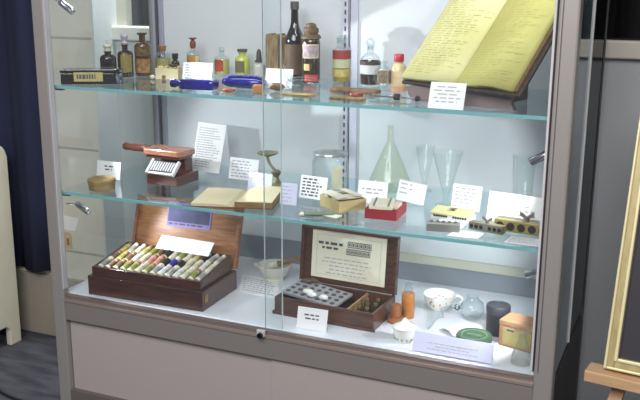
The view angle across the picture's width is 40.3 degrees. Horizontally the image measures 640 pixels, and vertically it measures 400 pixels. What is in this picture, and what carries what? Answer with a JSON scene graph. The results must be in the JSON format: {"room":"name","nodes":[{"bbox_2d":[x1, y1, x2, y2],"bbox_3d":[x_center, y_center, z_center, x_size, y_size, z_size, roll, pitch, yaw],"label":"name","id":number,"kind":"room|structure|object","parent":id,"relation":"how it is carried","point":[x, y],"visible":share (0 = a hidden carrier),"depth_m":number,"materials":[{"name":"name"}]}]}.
{"room":"museum","nodes":[
{"label":"museum","id":0,"kind":"room"},
{"bbox_2d":[0,328,60,399],"bbox_3d":[-1.169,1.339,1.730,8.000,0.100,6.200,6,15,23],"label":"floor","id":1,"kind":"structure","parent":0,"point":[29,366],"depth_m":3.89,"materials":[{"name":"carpet"}]},
{"bbox_2d":[0,146,20,344],"bbox_3d":[-2.109,0.214,4.022,1.235,0.960,0.620,6,15,23],"label":"wall heater","id":2,"kind":"object","parent":1,"relation":"on","point":[9,305],"visible":1,"depth_m":4.03,"materials":[{"name":"beige paint"}]},
{"bbox_2d":[31,0,609,399],"bbox_3d":[-0.018,-0.129,3.034,1.801,2.095,0.733,6,15,23],"label":"display cabinet","id":3,"kind":"object","parent":1,"relation":"on","point":[109,348],"depth_m":3.12,"materials":[{"name":"metal"}]},
{"bbox_2d":[55,0,75,14],"bbox_3d":[-0.880,-0.666,2.997,0.064,0.060,0.054,6,15,23],"label":"spotlight","id":4,"kind":"object","parent":3,"relation":"attached to","point":[62,3],"depth_m":3.00,"materials":[{"name":"silver metal"}]},
{"bbox_2d":[66,201,90,214],"bbox_3d":[-0.871,0.030,3.162,0.067,0.051,0.066,6,15,23],"label":"spotlight","id":5,"kind":"object","parent":3,"relation":"attached to","point":[79,205],"depth_m":3.17,"materials":[{"name":"silver metal"}]},
{"bbox_2d":[60,68,122,83],"bbox_3d":[-0.806,-0.440,3.095,0.215,0.052,0.070,-1,14,-5],"label":"case","id":6,"kind":"object","parent":3,"relation":"on","point":[68,75],"visible":1,"depth_m":3.06,"materials":[{"name":"black paint"}]},
{"bbox_2d":[87,175,115,191],"bbox_3d":[-0.791,-0.060,3.164,0.100,0.040,0.100,6,15,23],"label":"box","id":7,"kind":"object","parent":3,"relation":"on","point":[100,183],"visible":1,"depth_m":3.13,"materials":[{"name":"brown wood"}]},
{"bbox_2d":[100,40,116,67],"bbox_3d":[-0.790,-0.525,3.249,0.060,0.142,0.061,6,15,23],"label":"bottle","id":8,"kind":"object","parent":3,"relation":"on","point":[107,60],"visible":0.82,"depth_m":3.23,"materials":[{"name":"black glass"}]},
{"bbox_2d":[97,160,120,179],"bbox_3d":[-0.800,-0.115,3.320,0.108,0.067,0.026,6,15,23],"label":"card","id":9,"kind":"object","parent":3,"relation":"on","point":[110,168],"visible":0.9,"depth_m":3.31,"materials":[{"name":"grey paper"}]},
{"bbox_2d":[117,34,133,77],"bbox_3d":[-0.734,-0.545,3.287,0.059,0.162,0.059,6,15,23],"label":"bottle","id":10,"kind":"object","parent":3,"relation":"on","point":[124,57],"visible":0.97,"depth_m":3.27,"materials":[{"name":"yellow glass"}]},
{"bbox_2d":[134,33,151,75],"bbox_3d":[-0.678,-0.557,3.337,0.063,0.162,0.063,6,15,23],"label":"medicine bottle","id":11,"kind":"object","parent":3,"relation":"on","point":[142,49],"visible":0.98,"depth_m":3.32,"materials":[{"name":"orange glass"}]},
{"bbox_2d":[155,45,170,67],"bbox_3d":[-0.629,-0.565,3.488,0.060,0.104,0.060,6,15,23],"label":"bottle","id":12,"kind":"object","parent":3,"relation":"on","point":[163,62],"visible":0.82,"depth_m":3.47,"materials":[{"name":"clear glass"}]},
{"bbox_2d":[88,194,244,311],"bbox_3d":[-0.561,0.179,3.230,0.477,0.307,0.347,6,15,21],"label":"wooden box","id":13,"kind":"object","parent":3,"relation":"on","point":[151,222],"visible":0.8,"depth_m":3.23,"materials":[{"name":"brown wood"}]},
{"bbox_2d":[97,256,112,266],"bbox_3d":[-0.792,0.234,3.215,0.023,0.040,0.070,7,16,26],"label":"vial","id":14,"kind":"object","parent":13,"relation":"in","point":[106,261],"visible":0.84,"depth_m":3.21,"materials":[{"name":"grey"}]},
{"bbox_2d":[104,257,119,267],"bbox_3d":[-0.763,0.237,3.203,0.023,0.040,0.070,9,16,30],"label":"vial","id":15,"kind":"object","parent":13,"relation":"in","point":[113,262],"visible":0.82,"depth_m":3.19,"materials":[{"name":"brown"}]},
{"bbox_2d":[112,258,126,268],"bbox_3d":[-0.734,0.240,3.192,0.023,0.037,0.070,7,15,24],"label":"vial","id":16,"kind":"object","parent":13,"relation":"in","point":[123,261],"visible":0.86,"depth_m":3.19,"materials":[{"name":"grey"}]},
{"bbox_2d":[119,259,133,269],"bbox_3d":[-0.705,0.243,3.181,0.023,0.038,0.070,6,15,23],"label":"vial","id":17,"kind":"object","parent":13,"relation":"in","point":[130,262],"visible":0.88,"depth_m":3.17,"materials":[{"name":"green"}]},
{"bbox_2d":[126,260,141,270],"bbox_3d":[-0.676,0.246,3.170,0.023,0.041,0.070,8,16,28],"label":"vial","id":18,"kind":"object","parent":13,"relation":"in","point":[137,263],"visible":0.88,"depth_m":3.16,"materials":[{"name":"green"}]},
{"bbox_2d":[133,261,148,272],"bbox_3d":[-0.647,0.249,3.159,0.023,0.038,0.070,8,16,29],"label":"vial","id":19,"kind":"object","parent":13,"relation":"in","point":[144,265],"visible":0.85,"depth_m":3.15,"materials":[{"name":"grey glass"}]},
{"bbox_2d":[141,262,155,273],"bbox_3d":[-0.618,0.252,3.148,0.023,0.038,0.070,8,16,28],"label":"vial","id":20,"kind":"object","parent":13,"relation":"in","point":[152,266],"visible":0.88,"depth_m":3.14,"materials":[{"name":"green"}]},
{"bbox_2d":[149,263,162,274],"bbox_3d":[-0.589,0.254,3.137,0.023,0.039,0.070,7,15,25],"label":"vial","id":21,"kind":"object","parent":13,"relation":"in","point":[159,267],"visible":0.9,"depth_m":3.13,"materials":[{"name":"grey glass"}]},
{"bbox_2d":[92,241,231,290],"bbox_3d":[-0.579,0.246,3.204,0.449,0.080,0.237,6,15,21],"label":"tray","id":22,"kind":"object","parent":13,"relation":"on","point":[220,276],"depth_m":3.12,"materials":[{"name":"brown wood"}]},
{"bbox_2d":[156,265,170,275],"bbox_3d":[-0.560,0.257,3.126,0.023,0.037,0.070,8,16,28],"label":"vial","id":23,"kind":"object","parent":13,"relation":"in","point":[167,268],"visible":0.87,"depth_m":3.12,"materials":[{"name":"grey glass"}]},
{"bbox_2d":[161,256,172,266],"bbox_3d":[-0.565,0.231,3.194,0.023,0.039,0.070,8,16,29],"label":"vial","id":24,"kind":"object","parent":13,"relation":"in","point":[169,259],"visible":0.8,"depth_m":3.19,"materials":[{"name":"grey glass"}]},
{"bbox_2d":[163,265,178,276],"bbox_3d":[-0.531,0.260,3.114,0.023,0.041,0.070,9,16,30],"label":"vial","id":25,"kind":"object","parent":13,"relation":"in","point":[175,268],"visible":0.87,"depth_m":3.11,"materials":[{"name":"grey glass"}]},
{"bbox_2d":[171,267,185,277],"bbox_3d":[-0.502,0.263,3.103,0.023,0.036,0.070,7,16,25],"label":"vial","id":26,"kind":"object","parent":13,"relation":"in","point":[182,270],"visible":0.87,"depth_m":3.09,"materials":[{"name":"grey glass"}]},
{"bbox_2d":[177,258,187,270],"bbox_3d":[-0.507,0.237,3.172,0.023,0.040,0.070,6,15,23],"label":"vial","id":27,"kind":"object","parent":13,"relation":"in","point":[181,263],"visible":0.8,"depth_m":3.17,"materials":[{"name":"grey glass"}]},
{"bbox_2d":[178,268,193,278],"bbox_3d":[-0.473,0.266,3.092,0.023,0.036,0.070,8,16,29],"label":"vial","id":28,"kind":"object","parent":13,"relation":"in","point":[186,274],"visible":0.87,"depth_m":3.08,"materials":[{"name":"grey glass"}]},
{"bbox_2d":[183,258,194,270],"bbox_3d":[-0.477,0.240,3.161,0.023,0.042,0.070,7,15,24],"label":"vial","id":29,"kind":"object","parent":13,"relation":"in","point":[191,262],"visible":0.83,"depth_m":3.15,"materials":[{"name":"grey glass"}]},
{"bbox_2d":[168,204,210,224],"bbox_3d":[-0.500,0.055,3.333,0.180,0.066,0.001,6,-2,21],"label":"picture","id":30,"kind":"object","parent":13,"relation":"attached to","point":[175,214],"depth_m":3.33},
{"bbox_2d":[187,268,201,279],"bbox_3d":[-0.444,0.269,3.081,0.023,0.040,0.070,7,16,25],"label":"vial","id":31,"kind":"object","parent":13,"relation":"in","point":[198,271],"visible":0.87,"depth_m":3.07,"materials":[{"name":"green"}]},
{"bbox_2d":[199,261,210,273],"bbox_3d":[-0.419,0.246,3.138,0.023,0.039,0.070,8,16,29],"label":"vial","id":32,"kind":"object","parent":13,"relation":"in","point":[204,266],"visible":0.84,"depth_m":3.13,"materials":[{"name":"grey glass"}]},
{"bbox_2d":[200,253,211,262],"bbox_3d":[-0.424,0.219,3.207,0.023,0.040,0.070,7,16,27],"label":"vial","id":33,"kind":"object","parent":13,"relation":"in","point":[203,259],"visible":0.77,"depth_m":3.20,"materials":[{"name":"grey glass"}]},
{"bbox_2d":[156,235,213,256],"bbox_3d":[-0.506,0.170,3.260,0.235,0.041,0.046,7,16,25],"label":"card","id":34,"kind":"object","parent":33,"relation":"on","point":[197,247],"visible":1,"depth_m":3.26,"materials":[{"name":"white paper"}]},
{"bbox_2d":[155,64,182,79],"bbox_3d":[-0.563,-0.479,3.248,0.090,0.056,0.049,3,14,11],"label":"box","id":35,"kind":"object","parent":3,"relation":"on","point":[167,72],"visible":0.98,"depth_m":3.23,"materials":[{"name":"brown cardboard"}]},
{"bbox_2d":[145,157,198,186],"bbox_3d":[-0.556,-0.111,3.266,0.138,0.090,0.157,7,16,26],"label":"machine","id":36,"kind":"object","parent":3,"relation":"on","point":[167,172],"visible":0.98,"depth_m":3.23,"materials":[{"name":"brown wood"}]},
{"bbox_2d":[122,142,194,159],"bbox_3d":[-0.622,-0.188,3.305,0.302,0.038,0.102,7,16,26],"label":"roller","id":37,"kind":"object","parent":36,"relation":"on","point":[171,152],"visible":1,"depth_m":3.26,"materials":[{"name":"brown wood"}]},
{"bbox_2d":[171,53,179,67],"bbox_3d":[-0.570,-0.538,3.434,0.032,0.079,0.032,6,15,23],"label":"vial","id":38,"kind":"object","parent":3,"relation":"on","point":[174,55],"visible":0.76,"depth_m":3.42,"materials":[{"name":"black glass"}]},
{"bbox_2d":[186,37,199,62],"bbox_3d":[-0.498,-0.568,3.429,0.052,0.140,0.052,6,15,23],"label":"bottle","id":39,"kind":"object","parent":3,"relation":"on","point":[190,58],"visible":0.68,"depth_m":3.41,"materials":[{"name":"clear glass"}]},
{"bbox_2d":[170,78,218,90],"bbox_3d":[-0.425,-0.390,2.933,0.164,0.035,0.058,5,15,18],"label":"bottle","id":40,"kind":"object","parent":3,"relation":"on","point":[187,83],"visible":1,"depth_m":2.91,"materials":[{"name":"blue glass"}]},
{"bbox_2d":[182,62,212,78],"bbox_3d":[-0.446,-0.468,3.184,0.118,0.064,0.025,5,15,19],"label":"card","id":41,"kind":"object","parent":3,"relation":"on","point":[190,70],"visible":0.93,"depth_m":3.18,"materials":[{"name":"grey paper"}]},
{"bbox_2d":[192,122,226,173],"bbox_3d":[-0.437,-0.206,3.437,0.132,0.190,0.065,5,15,19],"label":"card","id":42,"kind":"object","parent":3,"relation":"on","point":[209,142],"visible":1,"depth_m":3.43,"materials":[{"name":"grey paper"}]},
{"bbox_2d":[214,47,229,75],"bbox_3d":[-0.381,-0.539,3.382,0.060,0.108,0.061,6,15,23],"label":"medicine bottle","id":43,"kind":"object","parent":3,"relation":"on","point":[221,64],"visible":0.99,"depth_m":3.37,"materials":[{"name":"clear glass"}]},
{"bbox_2d":[190,186,280,209],"bbox_3d":[-0.280,-0.013,3.016,0.284,0.025,0.236,2,14,7],"label":"open book","id":44,"kind":"object","parent":3,"relation":"on","point":[253,198],"visible":0.94,"depth_m":2.97,"materials":[{"name":"brown paper"}]},
{"bbox_2d":[235,49,249,74],"bbox_3d":[-0.299,-0.531,3.359,0.058,0.104,0.059,6,15,23],"label":"medicine bottle","id":45,"kind":"object","parent":3,"relation":"on","point":[242,62],"visible":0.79,"depth_m":3.34,"materials":[{"name":"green glass"}]},
{"bbox_2d":[228,157,258,180],"bbox_3d":[-0.287,-0.118,3.315,0.128,0.080,0.030,8,16,27],"label":"card","id":46,"kind":"object","parent":3,"relation":"on","point":[239,168],"visible":0.95,"depth_m":3.31,"materials":[{"name":"grey paper"}]},
{"bbox_2d":[222,74,266,88],"bbox_3d":[-0.258,-0.401,2.957,0.160,0.047,0.069,6,15,21],"label":"bottle","id":47,"kind":"object","parent":3,"relation":"on","point":[243,81],"visible":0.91,"depth_m":2.93,"materials":[{"name":"blue glass"}]},
{"bbox_2d":[252,84,261,93],"bbox_3d":[-0.199,-0.357,2.817,0.034,0.030,0.030,3,14,9],"label":"block","id":48,"kind":"object","parent":3,"relation":"on","point":[257,88],"visible":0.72,"depth_m":2.80,"materials":[{"name":"orange wood"}]},
{"bbox_2d":[239,275,278,298],"bbox_3d":[-0.231,0.325,3.282,0.148,0.002,0.268,1,14,1],"label":"sheet","id":49,"kind":"object","parent":3,"relation":"on","point":[253,285],"visible":0.97,"depth_m":3.28,"materials":[{"name":"grey paper"}]},
{"bbox_2d":[253,49,264,76],"bbox_3d":[-0.232,-0.522,3.320,0.044,0.106,0.044,6,15,23],"label":"dropper bottle","id":50,"kind":"object","parent":3,"relation":"on","point":[257,67],"visible":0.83,"depth_m":3.31,"materials":[{"name":"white glass"}]},
{"bbox_2d":[247,171,272,189],"bbox_3d":[-0.213,-0.066,3.140,0.100,0.065,0.025,8,16,29],"label":"card","id":51,"kind":"object","parent":3,"relation":"on","point":[255,179],"visible":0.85,"depth_m":3.14,"materials":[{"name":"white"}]},
{"bbox_2d":[257,150,285,186],"bbox_3d":[-0.168,-0.108,3.180,0.130,0.130,0.112,6,15,23],"label":"scale","id":52,"kind":"object","parent":3,"relation":"on","point":[276,173],"visible":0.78,"depth_m":3.17,"materials":[{"name":"metal"}]},
{"bbox_2d":[254,259,291,281],"bbox_3d":[-0.178,0.275,3.353,0.141,0.064,0.132,6,15,23],"label":"mortar","id":53,"kind":"object","parent":3,"relation":"on","point":[272,275],"visible":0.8,"depth_m":3.32,"materials":[{"name":"beige ceramic"}]},
{"bbox_2d":[266,255,300,268],"bbox_3d":[-0.114,0.232,3.335,0.197,0.085,0.034,2,14,8],"label":"pestle","id":54,"kind":"object","parent":53,"relation":"in","point":[271,264],"visible":0.72,"depth_m":3.33,"materials":[{"name":"brown wood"}]},
{"bbox_2d":[265,33,285,68],"bbox_3d":[-0.161,-0.548,3.304,0.080,0.165,0.050,4,15,15],"label":"carton","id":55,"kind":"object","parent":3,"relation":"on","point":[272,40],"visible":0.56,"depth_m":3.28,"materials":[{"name":"brown cardboard"}]},
{"bbox_2d":[270,83,284,90],"bbox_3d":[-0.143,-0.375,2.895,0.057,0.028,0.034,6,15,23],"label":"nugget","id":56,"kind":"object","parent":3,"relation":"on","point":[274,86],"visible":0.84,"depth_m":2.88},
{"bbox_2d":[265,68,292,89],"bbox_3d":[-0.137,-0.411,2.958,0.100,0.067,0.026,6,15,21],"label":"card","id":57,"kind":"object","parent":3,"relation":"on","point":[272,74],"visible":0.79,"depth_m":2.95,"materials":[{"name":"white paper"}]},
{"bbox_2d":[280,182,297,205],"bbox_3d":[-0.103,-0.022,2.951,0.062,0.073,0.028,6,15,23],"label":"card","id":58,"kind":"object","parent":3,"relation":"on","point":[289,190],"visible":0.88,"depth_m":2.94,"materials":[{"name":"blue"}]},
{"bbox_2d":[285,1,302,79],"bbox_3d":[-0.093,-0.591,3.235,0.074,0.283,0.074,6,15,23],"label":"wine bottle","id":59,"kind":"object","parent":3,"relation":"on","point":[293,41],"visible":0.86,"depth_m":3.21,"materials":[{"name":"black glass"}]},
{"bbox_2d":[301,23,320,82],"bbox_3d":[-0.032,-0.530,3.138,0.072,0.212,0.072,6,15,23],"label":"apothecary jar","id":60,"kind":"object","parent":3,"relation":"on","point":[311,38],"visible":1,"depth_m":3.11,"materials":[{"name":"beige glass"}]},
{"bbox_2d":[296,306,327,331],"bbox_3d":[-0.025,0.391,2.877,0.106,0.070,0.027,6,15,21],"label":"card","id":61,"kind":"object","parent":3,"relation":"on","point":[308,318],"visible":1,"depth_m":2.87,"materials":[{"name":"grey paper"}]},
{"bbox_2d":[299,212,324,216],"bbox_3d":[-0.019,0.047,2.820,0.095,0.004,0.035,4,14,13],"label":"paper packet","id":62,"kind":"object","parent":3,"relation":"on","point":[301,213],"visible":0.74,"depth_m":2.81,"materials":[{"name":"white paper"}]},
{"bbox_2d":[320,214,341,218],"bbox_3d":[0.022,0.047,2.801,0.095,0.004,0.035,11,18,36],"label":"paper packet","id":63,"kind":"object","parent":62,"relation":"on","point":[334,216],"visible":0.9,"depth_m":2.78,"materials":[{"name":"white paper"}]},
{"bbox_2d":[303,211,333,214],"bbox_3d":[-0.005,0.042,2.801,0.095,0.004,0.035,-1,14,-4],"label":"paper packet","id":64,"kind":"object","parent":63,"relation":"on","point":[304,212],"visible":1,"depth_m":2.79,"materials":[{"name":"white paper"}]},
{"bbox_2d":[299,175,327,199],"bbox_3d":[-0.021,-0.043,2.982,0.104,0.076,0.029,8,16,29],"label":"card","id":65,"kind":"object","parent":3,"relation":"on","point":[311,187],"visible":0.98,"depth_m":2.98,"materials":[{"name":"grey paper"}]},
{"bbox_2d":[312,149,347,188],"bbox_3d":[0.035,-0.094,3.053,0.126,0.167,0.126,6,15,23],"label":"glass jar","id":66,"kind":"object","parent":3,"relation":"on","point":[326,153],"visible":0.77,"depth_m":3.00,"materials":[{"name":"clear glass"}]},
{"bbox_2d":[272,224,400,332],"bbox_3d":[0.059,0.258,3.006,0.382,0.268,0.238,7,16,25],"label":"wooden box","id":67,"kind":"object","parent":3,"relation":"on","point":[369,261],"visible":0.8,"depth_m":3.05,"materials":[{"name":"brown wood"}]},
{"bbox_2d":[281,279,352,306],"bbox_3d":[-0.011,0.325,3.029,0.216,0.033,0.125,9,16,30],"label":"tray","id":68,"kind":"object","parent":67,"relation":"on","point":[336,297],"visible":0.91,"depth_m":3.02,"materials":[{"name":"grey metal"}]},
{"bbox_2d":[346,242,371,257],"bbox_3d":[0.136,0.175,3.059,0.095,0.048,0.001,7,10,25],"label":"print","id":69,"kind":"object","parent":67,"relation":"on","point":[350,252],"depth_m":3.06},
{"bbox_2d":[332,35,350,82],"bbox_3d":[0.079,-0.512,3.159,0.067,0.168,0.067,6,15,23],"label":"medicine bottle","id":70,"kind":"object","parent":3,"relation":"on","point":[341,73],"visible":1,"depth_m":3.14,"materials":[{"name":"clear glass"}]},
{"bbox_2d":[320,188,365,212],"bbox_3d":[0.077,-0.001,2.916,0.105,0.053,0.126,-8,16,-28],"label":"box","id":71,"kind":"object","parent":3,"relation":"on","point":[346,200],"visible":1,"depth_m":2.88,"materials":[{"name":"cardboard"}]},
{"bbox_2d":[329,86,380,94],"bbox_3d":[0.116,-0.360,2.872,0.170,0.013,0.050,8,16,30],"label":"spatula","id":72,"kind":"object","parent":3,"relation":"on","point":[337,88],"visible":0.97,"depth_m":2.85,"materials":[{"name":"brown wood"}]},
{"bbox_2d":[360,40,380,85],"bbox_3d":[0.177,-0.489,3.065,0.072,0.170,0.072,6,15,23],"label":"bottle","id":73,"kind":"object","parent":3,"relation":"on","point":[367,67],"visible":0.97,"depth_m":3.05,"materials":[{"name":"clear glass"}]},
{"bbox_2d":[358,180,387,203],"bbox_3d":[0.181,-0.027,2.968,0.106,0.077,0.029,6,15,23],"label":"card","id":74,"kind":"object","parent":3,"relation":"on","point":[369,189],"visible":0.88,"depth_m":2.96,"materials":[{"name":"grey paper"}]},
{"bbox_2d":[374,60,390,90],"bbox_3d":[0.212,-0.416,2.921,0.064,0.099,0.064,6,15,23],"label":"bottle","id":75,"kind":"object","parent":3,"relation":"on","point":[382,76],"visible":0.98,"depth_m":2.90,"materials":[{"name":"clear glass"}]},
{"bbox_2d":[365,197,406,220],"bbox_3d":[0.211,0.027,2.829,0.111,0.043,0.130,5,15,19],"label":"box","id":76,"kind":"object","parent":3,"relation":"on","point":[389,209],"visible":1,"depth_m":2.78,"materials":[{"name":"cardboard"}]},
{"bbox_2d":[370,93,419,101],"bbox_3d":[0.226,-0.319,2.696,0.167,0.021,0.021,7,16,26],"label":"syringe","id":77,"kind":"object","parent":3,"relation":"on","point":[396,96],"visible":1,"depth_m":2.68,"materials":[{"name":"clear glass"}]},
{"bbox_2d":[387,303,403,323],"bbox_3d":[0.256,0.379,2.943,0.060,0.066,0.060,6,15,23],"label":"case","id":78,"kind":"object","parent":3,"relation":"on","point":[395,315],"visible":0.94,"depth_m":2.93,"materials":[{"name":"ceramic"}]},
{"bbox_2d":[390,54,406,91],"bbox_3d":[0.263,-0.425,2.907,0.055,0.123,0.056,6,15,23],"label":"medicine bottle","id":79,"kind":"object","parent":3,"relation":"on","point":[398,68],"visible":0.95,"depth_m":2.89,"materials":[{"name":"beige glass"}]},
{"bbox_2d":[393,317,416,343],"bbox_3d":[0.271,0.412,2.780,0.078,0.082,0.078,6,15,23],"label":"lidded pot","id":80,"kind":"object","parent":3,"relation":"on","point":[404,330],"visible":0.93,"depth_m":2.76,"materials":[{"name":"white ceramic"}]},
{"bbox_2d":[401,285,414,318],"bbox_3d":[0.301,0.341,2.977,0.045,0.124,0.045,6,15,23],"label":"amber phial","id":81,"kind":"object","parent":3,"relation":"on","point":[408,297],"visible":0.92,"depth_m":2.96,"materials":[{"name":"orange glass"}]},
{"bbox_2d":[396,179,426,204],"bbox_3d":[0.312,-0.027,2.964,0.108,0.077,0.027,8,16,29],"label":"card","id":82,"kind":"object","parent":3,"relation":"on","point":[412,192],"visible":1,"depth_m":2.96,"materials":[{"name":"grey paper"}]},
{"bbox_2d":[423,288,462,311],"bbox_3d":[0.420,0.355,3.056,0.114,0.059,0.122,-11,18,-39],"label":"teacup","id":83,"kind":"object","parent":3,"relation":"on","point":[436,298],"visible":0.98,"depth_m":3.04,"materials":[{"name":"white ceramic"}]},
{"bbox_2d":[426,220,460,232],"bbox_3d":[0.375,0.078,2.650,0.100,0.032,0.032,4,14,13],"label":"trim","id":84,"kind":"structure","parent":3,"relation":"on","point":[438,226],"depth_m":2.64,"materials":[{"name":"grey metal"}]},
{"bbox_2d":[427,82,466,109],"bbox_3d":[0.365,-0.299,2.506,0.106,0.074,0.030,7,16,25],"label":"card","id":85,"kind":"object","parent":3,"relation":"on","point":[443,95],"visible":1,"depth_m":2.50,"materials":[{"name":"grey paper"}]},
{"bbox_2d":[412,331,493,363],"bbox_3d":[0.406,0.450,2.670,0.250,0.055,0.027,6,15,23],"label":"card","id":86,"kind":"object","parent":3,"relation":"on","point":[460,348],"visible":1,"depth_m":2.67,"materials":[{"name":"blue"}]},
{"bbox_2d":[430,205,475,222],"bbox_3d":[0.425,0.043,2.786,0.132,0.035,0.063,8,16,29],"label":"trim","id":87,"kind":"structure","parent":3,"relation":"on","point":[440,211],"depth_m":2.77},
{"bbox_2d":[441,319,485,336],"bbox_3d":[0.480,0.415,2.877,0.150,0.022,0.080,-7,16,-28],"label":"wrap","id":88,"kind":"object","parent":3,"relation":"on","point":[480,323],"visible":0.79,"depth_m":2.88,"materials":[{"name":"white paper"}]},
{"bbox_2d":[447,230,483,238],"bbox_3d":[0.436,0.103,2.612,0.095,0.002,0.069,6,15,23],"label":"sheet","id":89,"kind":"object","parent":3,"relation":"on","point":[464,234],"visible":0.98,"depth_m":2.61,"materials":[{"name":"grey paper"}]},
{"bbox_2d":[406,85,527,110],"bbox_3d":[0.492,-0.416,2.666,0.369,0.225,0.259,11,18,37],"label":"book stand","id":90,"kind":"object","parent":3,"relation":"on","point":[473,99],"visible":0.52,"depth_m":2.55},
{"bbox_2d":[401,0,554,97],"bbox_3d":[0.520,-0.523,2.609,0.356,0.365,0.438,-12,19,-41],"label":"ledger","id":91,"kind":"object","parent":90,"relation":"on","point":[495,47],"visible":0.98,"depth_m":2.56,"materials":[{"name":"yellow paper"}]},
{"bbox_2d":[451,183,482,211],"bbox_3d":[0.487,-0.008,2.887,0.100,0.083,0.031,8,16,29],"label":"card","id":92,"kind":"object","parent":3,"relation":"on","point":[463,196],"visible":0.98,"depth_m":2.88,"materials":[{"name":"grey paper"}]},
{"bbox_2d":[456,328,491,342],"bbox_3d":[0.487,0.441,2.760,0.113,0.036,0.113,6,15,23],"label":"tin","id":93,"kind":"object","parent":3,"relation":"on","point":[475,334],"visible":0.69,"depth_m":2.75,"materials":[{"name":"green metal"}]},
{"bbox_2d":[469,216,505,234],"bbox_3d":[0.507,0.073,2.646,0.112,0.045,0.026,10,17,35],"label":"pill mold","id":94,"kind":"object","parent":3,"relation":"on","point":[477,225],"depth_m":2.64,"materials":[{"name":"grey metal"}]},
{"bbox_2d":[486,300,510,336],"bbox_3d":[0.581,0.388,2.848,0.078,0.099,0.078,6,15,23],"label":"tin","id":95,"kind":"object","parent":3,"relation":"on","point":[495,309],"visible":0.81,"depth_m":2.82,"materials":[{"name":"black metal"}]},
{"bbox_2d":[486,191,541,220],"bbox_3d":[0.616,0.029,2.722,0.190,0.092,0.034,9,17,31],"label":"card","id":96,"kind":"object","parent":3,"relation":"on","point":[499,203],"visible":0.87,"depth_m":2.73,"materials":[{"name":"grey paper"}]},
{"bbox_2d":[499,312,532,352],"bbox_3d":[0.634,0.418,2.752,0.114,0.087,0.082,11,18,36],"label":"wooden box","id":97,"kind":"object","parent":3,"relation":"on","point":[512,323],"visible":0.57,"depth_m":2.73,"materials":[{"name":"brown wood"}]},
{"bbox_2d":[494,211,539,236],"bbox_3d":[0.615,0.067,2.634,0.170,0.063,0.048,8,16,30],"label":"pill mold","id":98,"kind":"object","parent":3,"relation":"on","point":[525,225],"depth_m":2.62,"materials":[{"name":"yellow metal"}]},
{"bbox_2d":[504,236,538,246],"bbox_3d":[0.596,0.120,2.547,0.103,0.002,0.074,6,15,23],"label":"sheet","id":99,"kind":"object","parent":3,"relation":"on","point":[513,239],"visible":0.98,"depth_m":2.54,"materials":[{"name":"grey paper"}]},
{"bbox_2d":[524,268,536,278],"bbox_3d":[0.626,0.212,2.542,0.024,0.049,0.065,-11,18,-38],"label":"spotlight","id":100,"kind":"object","parent":3,"relation":"attached to","point":[531,273],"depth_m":2.54,"materials":[{"name":"silver metal"}]},
{"bbox_2d":[529,151,544,165],"bbox_3d":[0.617,-0.119,2.441,0.065,0.050,0.024,8,16,28],"label":"spotlight","id":101,"kind":"object","parent":3,"relation":"attached to","point":[539,157],"depth_m":2.44,"materials":[{"name":"silver metal"}]},
{"bbox_2d":[584,362,639,399],"bbox_3d":[1.248,0.182,2.587,0.737,1.766,0.871,9,16,31],"label":"easel","id":102,"kind":"object","parent":1,"relation":"on","point":[619,382],"visible":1,"depth_m":2.51,"materials":[{"name":"brown wood"}]},
{"bbox_2d":[603,116,639,375],"bbox_3d":[1.142,0.099,2.378,0.600,0.838,0.256,8,16,30],"label":"framed picture","id":103,"kind":"object","parent":102,"relation":"on","point":[622,354],"visible":1,"depth_m":2.50,"materials":[{"name":"gold metal"}]},
{"bbox_2d":[16,0,104,280],"bbox_3d":[-2.381,-0.765,4.531,3.160,2.610,0.260,6,15,23],"label":"wall","id":104,"kind":"structure","parent":0,"point":[71,35],"depth_m":3.92,"materials":[{"name":"white paint"}]},
{"bbox_2d":[0,0,50,271],"bbox_3d":[-2.022,-0.810,4.161,1.715,2.208,0.058,6,15,23],"label":"curtain","id":105,"kind":"object","parent":104,"relation":"hanging from","point":[20,129],"visible":0.7,"depth_m":3.99,"materials":[{"name":"blue fabric"}]},
{"bbox_2d":[16,269,84,335],"bbox_3d":[-2.441,0.380,4.689,3.160,0.310,0.016,6,15,23],"label":"baseboard","id":106,"kind":"structure","parent":104,"relation":"attached to","point":[35,292],"depth_m":4.23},
{"bbox_2d":[64,232,72,248],"bbox_3d":[-1.178,0.189,4.078,0.044,0.080,0.003,6,15,23],"label":"tag","id":107,"kind":"object","parent":104,"relation":"attached to","point":[68,237],"visible":0.91,"depth_m":4.08,"materials":[{"name":"beige paper"}]},
{"bbox_2d":[63,215,78,230],"bbox_3d":[-1.161,0.108,4.051,0.105,0.072,0.002,6,15,23],"label":"notice","id":108,"kind":"object","parent":104,"relation":"attached to","point":[70,223],"visible":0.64,"depth_m":4.05,"materials":[{"name":"white paper"}]},
{"bbox_2d":[90,0,125,256],"bbox_3d":[-0.929,-0.605,3.917,0.012,2.610,0.262,6,15,23],"label":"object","id":109,"kind":"structure","parent":104,"relation":"attached to","point":[103,12],"depth_m":3.92,"materials":[{"name":"white"}]},
{"bbox_2d":[115,40,639,399],"bbox_3d":[1.320,0.207,3.188,4.900,1.420,0.112,6,15,23],"label":"wall","id":110,"kind":"structure","parent":0,"point":[620,103],"depth_m":3.27,"materials":[{"name":"grey paint"}]},
{"bbox_2d":[112,26,639,59],"bbox_3d":[1.304,-0.502,2.964,4.860,0.062,0.060,6,15,23],"label":"trim","id":111,"kind":"structure","parent":110,"relation":"attached to","point":[615,49],"depth_m":3.06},
{"bbox_3d":[1.331,-1.491,2.769,4.900,0.500,0.100,6,15,23],"label":"wall","id":112,"kind":"structure","parent":0,"visible":0},
{"bbox_2d":[116,0,639,40],"bbox_3d":[1.319,-0.904,2.903,4.865,0.765,0.060,6,15,23],"label":"window","id":113,"kind":"structure","parent":112,"relation":"in","point":[624,15],"depth_m":3.11,"materials":[{"name":"clear glass"}]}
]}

